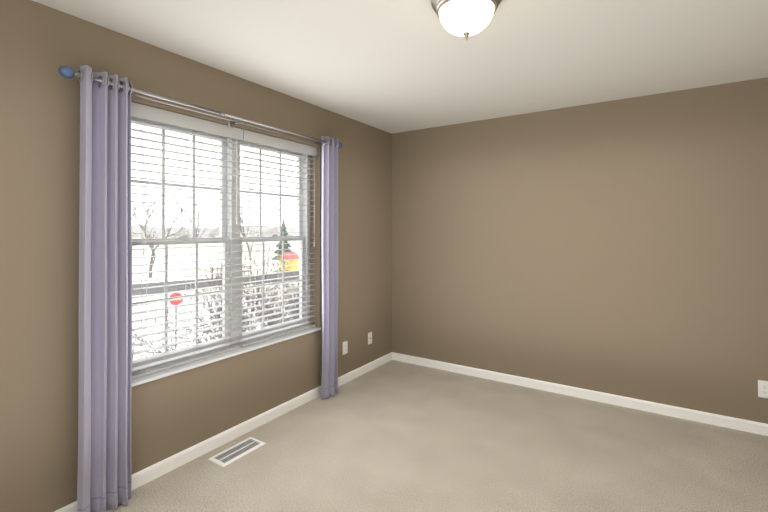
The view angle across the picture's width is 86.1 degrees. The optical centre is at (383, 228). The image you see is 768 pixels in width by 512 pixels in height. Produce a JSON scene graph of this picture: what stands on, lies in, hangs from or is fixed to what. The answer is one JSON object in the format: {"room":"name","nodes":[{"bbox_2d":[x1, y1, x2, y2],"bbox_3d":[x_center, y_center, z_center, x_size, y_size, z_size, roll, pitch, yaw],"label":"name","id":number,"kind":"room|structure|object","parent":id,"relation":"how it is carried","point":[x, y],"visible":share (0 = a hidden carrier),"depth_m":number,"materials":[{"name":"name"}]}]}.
{"room":"empty bedroom","nodes":[
{"label":"empty bedroom","id":0,"kind":"room"},
{"bbox_2d":[0,0,391,511],"bbox_3d":[-1.256,0.264,2.586,0.220,2.590,5.020,0,0,33],"label":"wall","id":1,"kind":"structure","parent":0,"point":[173,414],"depth_m":2.05,"materials":[{"name":"brown paint"}]},
{"bbox_2d":[74,72,335,144],"bbox_3d":[-0.961,-0.711,2.743,0.106,0.075,1.914,0,0,33],"label":"curtain rod","id":2,"kind":"object","parent":1,"relation":"attached to","point":[229,119],"visible":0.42,"depth_m":2.50,"materials":[{"name":"silver metal"}]},
{"bbox_2d":[58,65,74,77],"bbox_3d":[-1.463,-0.721,1.894,0.054,0.054,0.062,0,0,27],"label":"finial","id":3,"kind":"object","parent":2,"relation":"attached to","point":[66,71],"depth_m":1.88,"materials":[{"name":"blue glass"}]},
{"bbox_2d":[76,69,132,93],"bbox_3d":[-1.375,-0.721,2.030,0.053,0.053,0.231,0,0,33],"label":"grommet","id":4,"kind":"object","parent":2,"relation":"hanging from","point":[113,85],"depth_m":2.04,"materials":[{"name":"silver metal"}]},
{"bbox_2d":[77,65,131,511],"bbox_3d":[-1.374,0.319,2.032,0.086,2.169,0.247,0,0,33],"label":"curtain","id":5,"kind":"object","parent":2,"relation":"hanging from","point":[105,378],"visible":1,"depth_m":2.02,"materials":[{"name":"fabric"}]},
{"bbox_2d":[320,136,338,399],"bbox_3d":[-0.451,0.324,3.450,0.076,2.169,0.180,0,0,33],"label":"curtain","id":6,"kind":"object","parent":2,"relation":"hanging from","point":[329,249],"visible":1,"depth_m":3.44,"materials":[{"name":"fabric"}]},
{"bbox_2d":[321,138,338,146],"bbox_3d":[-0.451,-0.716,3.450,0.053,0.053,0.165,0,0,33],"label":"grommet","id":7,"kind":"object","parent":2,"relation":"hanging from","point":[326,139],"depth_m":3.41,"materials":[{"name":"silver metal"}]},
{"bbox_2d":[54,352,392,511],"bbox_3d":[-1.158,1.370,2.518,0.013,0.078,4.580,0,0,33],"label":"baseboard","id":8,"kind":"structure","parent":1,"relation":"attached to","point":[158,469],"depth_m":2.71,"materials":[{"name":"white wood"}]},
{"bbox_2d":[131,117,320,386],"bbox_3d":[-1.034,0.083,2.896,0.214,1.545,1.520,0,0,33],"label":"window unit","id":9,"kind":"structure","parent":1,"relation":"in","point":[230,231],"depth_m":2.88,"materials":[{"name":"white plastic"}]},
{"bbox_2d":[131,102,242,378],"bbox_3d":[-1.214,0.072,2.559,0.076,1.522,0.753,0,0,33],"label":"window blind","id":10,"kind":"object","parent":9,"relation":"attached to","point":[141,111],"visible":0.9,"depth_m":2.50,"materials":[{"name":"grey plastic"}]},
{"bbox_2d":[238,130,317,347],"bbox_3d":[-0.800,0.074,3.196,0.076,1.522,0.753,0,0,33],"label":"window blind","id":11,"kind":"object","parent":9,"relation":"attached to","point":[263,139],"visible":1,"depth_m":3.14,"materials":[{"name":"grey plastic"}]},
{"bbox_2d":[343,341,347,354],"bbox_3d":[-0.356,1.093,3.760,0.006,0.115,0.070,0,0,33],"label":"outlet","id":12,"kind":"object","parent":1,"relation":"attached to","point":[346,343],"visible":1,"depth_m":3.76,"materials":[{"name":"white plastic"}]},
{"bbox_2d":[368,332,371,344],"bbox_3d":[-0.140,1.095,4.092,0.006,0.115,0.070,0,0,33],"label":"outlet","id":13,"kind":"object","parent":1,"relation":"attached to","point":[369,339],"visible":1,"depth_m":4.08,"materials":[{"name":"white plastic"}]},
{"bbox_2d":[32,0,767,133],"bbox_3d":[0.262,-1.109,1.603,3.840,0.150,5.020,0,0,33],"label":"ceiling","id":14,"kind":"structure","parent":0,"point":[393,66],"depth_m":2.36,"materials":[{"name":"white paint"}]},
{"bbox_2d":[431,0,501,40],"bbox_3d":[0.370,-0.937,1.843,0.316,0.193,0.316,0,0,33],"label":"lamp","id":15,"kind":"object","parent":14,"relation":"attached to","point":[466,19],"visible":1,"depth_m":1.78,"materials":[{"name":"white glass"}]},
{"bbox_2d":[106,360,767,511],"bbox_3d":[0.262,1.481,1.595,3.400,0.150,4.580,0,0,33],"label":"floor","id":16,"kind":"structure","parent":0,"point":[394,436],"depth_m":2.50,"materials":[{"name":"carpet"}]},
{"bbox_2d":[208,437,265,466],"bbox_3d":[-0.923,1.406,2.598,0.150,0.007,0.320,0,0,33],"label":"air vent register","id":17,"kind":"object","parent":16,"relation":"on","point":[235,452],"visible":1,"depth_m":2.58,"materials":[{"name":"white metal"}]},
{"bbox_2d":[392,77,767,423],"bbox_3d":[1.570,0.268,3.611,3.400,2.590,0.220,0,0,33],"label":"wall","id":18,"kind":"structure","parent":0,"point":[619,247],"depth_m":3.35,"materials":[{"name":"brown paint"}]},
{"bbox_2d":[392,352,767,435],"bbox_3d":[1.512,1.373,3.506,3.387,0.078,0.013,0,0,33],"label":"baseboard","id":19,"kind":"structure","parent":18,"relation":"attached to","point":[703,417],"depth_m":3.34,"materials":[{"name":"white wood"}]},
{"bbox_2d":[758,380,767,397],"bbox_3d":[2.598,1.100,2.804,0.070,0.115,0.008,0,0,33],"label":"outlet","id":20,"kind":"object","parent":18,"relation":"attached to","point":[760,388],"depth_m":2.81,"materials":[{"name":"white plastic"}]},
{"label":"outside","id":21,"kind":"structure","parent":0,"visible":0},
{"bbox_2d":[132,295,296,357],"bbox_3d":[-13.689,5.756,25.369,17.948,0.001,20.858,0,0,33],"label":"driveway","id":22,"kind":"structure","parent":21,"point":[149,314],"depth_m":25.65,"materials":[{"name":"white snow"}]},
{"bbox_2d":[132,252,298,359],"bbox_3d":[-142.645,6.463,152.254,399.500,0.500,700.000,0,0,33],"label":"ground","id":23,"kind":"structure","parent":21,"point":[136,261],"depth_m":61.88,"materials":[{"name":"white snow"}]},
{"bbox_2d":[131,202,145,218],"bbox_3d":[-37.150,0.275,55.984,8.648,11.290,7.803,0,0,33],"label":"tree","id":24,"kind":"object","parent":23,"relation":"on","point":[135,208],"depth_m":57.05,"materials":[{"name":"grey plant"}]},
{"bbox_2d":[131,237,175,253],"bbox_3d":[-56.268,4.131,104.489,9.957,3.843,15.630,0,0,33],"label":"house","id":25,"kind":"structure","parent":23,"relation":"on","point":[156,250],"depth_m":97.86,"materials":[{"name":"white"}]},
{"bbox_2d":[131,227,180,237],"bbox_3d":[-56.268,1.009,104.500,10.757,2.400,16.430,0,0,33],"label":"roof","id":26,"kind":"structure","parent":25,"relation":"on","point":[137,229],"depth_m":99.57,"materials":[{"name":"grey"}]},
{"bbox_2d":[131,192,191,277],"bbox_3d":[-26.988,0.649,50.144,6.029,10.470,8.260,0,0,33],"label":"tree","id":27,"kind":"object","parent":23,"relation":"on","point":[153,253],"depth_m":48.82,"materials":[{"name":"grey plant"}]},
{"bbox_2d":[169,293,182,340],"bbox_3d":[-10.354,4.465,20.460,0.366,2.609,0.623,0,0,33],"label":"stop sign","id":28,"kind":"object","parent":23,"relation":"on","point":[175,301],"depth_m":20.45,"materials":[{"name":"red metal"}]},
{"bbox_2d":[170,199,213,237],"bbox_3d":[-29.502,0.596,64.758,5.952,10.650,7.908,0,0,33],"label":"tree","id":29,"kind":"object","parent":23,"relation":"on","point":[198,220],"depth_m":64.77,"materials":[{"name":"grey plant"}]},
{"bbox_2d":[176,243,214,253],"bbox_3d":[-45.318,4.180,104.787,11.608,3.748,11.300,0,0,33],"label":"house","id":30,"kind":"structure","parent":23,"relation":"on","point":[200,250],"depth_m":99.12,"materials":[{"name":"white"}]},
{"bbox_2d":[174,228,214,237],"bbox_3d":[-45.318,1.106,104.798,12.408,2.400,12.100,0,0,33],"label":"roof","id":31,"kind":"structure","parent":30,"relation":"on","point":[184,231],"depth_m":99.99,"materials":[{"name":"grey"}]},
{"bbox_2d":[212,265,251,276],"bbox_3d":[-18.255,5.217,49.447,4.907,1.300,0.167,0,0,-44],"label":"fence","id":32,"kind":"object","parent":23,"relation":"on","point":[242,269],"depth_m":50.65,"materials":[{"name":"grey wood"}]},
{"bbox_2d":[214,235,259,252],"bbox_3d":[-35.530,3.894,105.055,8.609,4.321,14.094,0,0,33],"label":"house","id":33,"kind":"structure","parent":23,"relation":"on","point":[245,248],"depth_m":100.27,"materials":[{"name":"white"}]},
{"bbox_2d":[210,227,270,234],"bbox_3d":[-35.530,0.533,105.066,9.409,2.400,14.894,0,0,33],"label":"roof","id":34,"kind":"structure","parent":33,"relation":"on","point":[254,229],"depth_m":103.19,"materials":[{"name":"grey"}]},
{"bbox_2d":[240,196,258,259],"bbox_3d":[-26.644,-0.145,76.446,7.394,12.255,5.932,0,0,33],"label":"tree","id":35,"kind":"object","parent":23,"relation":"on","point":[241,221],"depth_m":75.76,"materials":[{"name":"grey plant"}]},
{"bbox_2d":[260,236,298,253],"bbox_3d":[-23.079,4.027,105.393,11.788,4.057,12.033,0,0,33],"label":"house","id":36,"kind":"structure","parent":23,"relation":"on","point":[277,242],"depth_m":100.45,"materials":[{"name":"white"}]},
{"bbox_2d":[262,227,296,235],"bbox_3d":[-23.079,0.798,105.404,12.588,2.400,12.833,0,0,33],"label":"roof","id":37,"kind":"structure","parent":36,"relation":"on","point":[290,229],"depth_m":100.66,"materials":[{"name":"grey"}]},
{"bbox_2d":[271,219,291,259],"bbox_3d":[-16.665,2.230,68.195,3.804,7.400,4.000,0,0,33],"label":"evergreen tree","id":38,"kind":"object","parent":23,"relation":"on","point":[283,229],"depth_m":67.58,"materials":[{"name":"green plant"}]},
{"bbox_2d":[280,259,297,270],"bbox_3d":[-13.401,5.096,57.968,1.800,1.600,1.800,0,0,33],"label":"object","id":39,"kind":"object","parent":23,"relation":"on","point":[293,267],"depth_m":57.30,"materials":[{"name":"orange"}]},
{"bbox_2d":[279,252,298,258],"bbox_3d":[-13.401,3.846,57.973,2.200,0.900,2.200,0,0,33],"label":"roof","id":40,"kind":"structure","parent":39,"relation":"on","point":[293,257],"depth_m":57.55,"materials":[{"name":"red"}]},
{"bbox_2d":[132,271,298,295],"bbox_3d":[-19.583,5.826,43.042,80.910,0.001,293.080,0,0,33],"label":"street","id":41,"kind":"structure","parent":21,"point":[170,289],"depth_m":42.55,"materials":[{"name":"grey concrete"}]},
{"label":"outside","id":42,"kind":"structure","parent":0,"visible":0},
{"bbox_3d":[-0.613,5.092,12.160,8.400,1.700,140.000,0,0,33],"label":"yard","id":43,"kind":"structure","parent":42,"visible":0},
{"bbox_2d":[151,311,249,353],"bbox_3d":[-2.071,2.680,6.005,3.930,3.107,3.708,0,0,33],"label":"bush","id":44,"kind":"object","parent":43,"relation":"on","point":[207,332],"depth_m":5.78,"materials":[{"name":"grey plant"}]},
{"bbox_2d":[132,255,298,359],"bbox_3d":[-2.026,2.333,6.653,4.555,3.817,5.691,0,0,33],"label":"bush","id":45,"kind":"object","parent":43,"relation":"on","point":[247,317],"depth_m":6.87,"materials":[{"name":"grey plant"}]},
{"bbox_2d":[155,241,298,348],"bbox_3d":[-1.856,2.210,7.481,4.427,4.057,4.935,0,0,33],"label":"bush","id":46,"kind":"object","parent":43,"relation":"on","point":[253,308],"depth_m":7.52,"materials":[{"name":"grey plant"}]},
{"bbox_2d":[194,258,298,337],"bbox_3d":[-1.627,2.413,8.424,3.814,3.655,3.958,0,0,33],"label":"bush","id":47,"kind":"object","parent":43,"relation":"on","point":[269,301],"depth_m":8.04,"materials":[{"name":"grey plant"}]}
]}

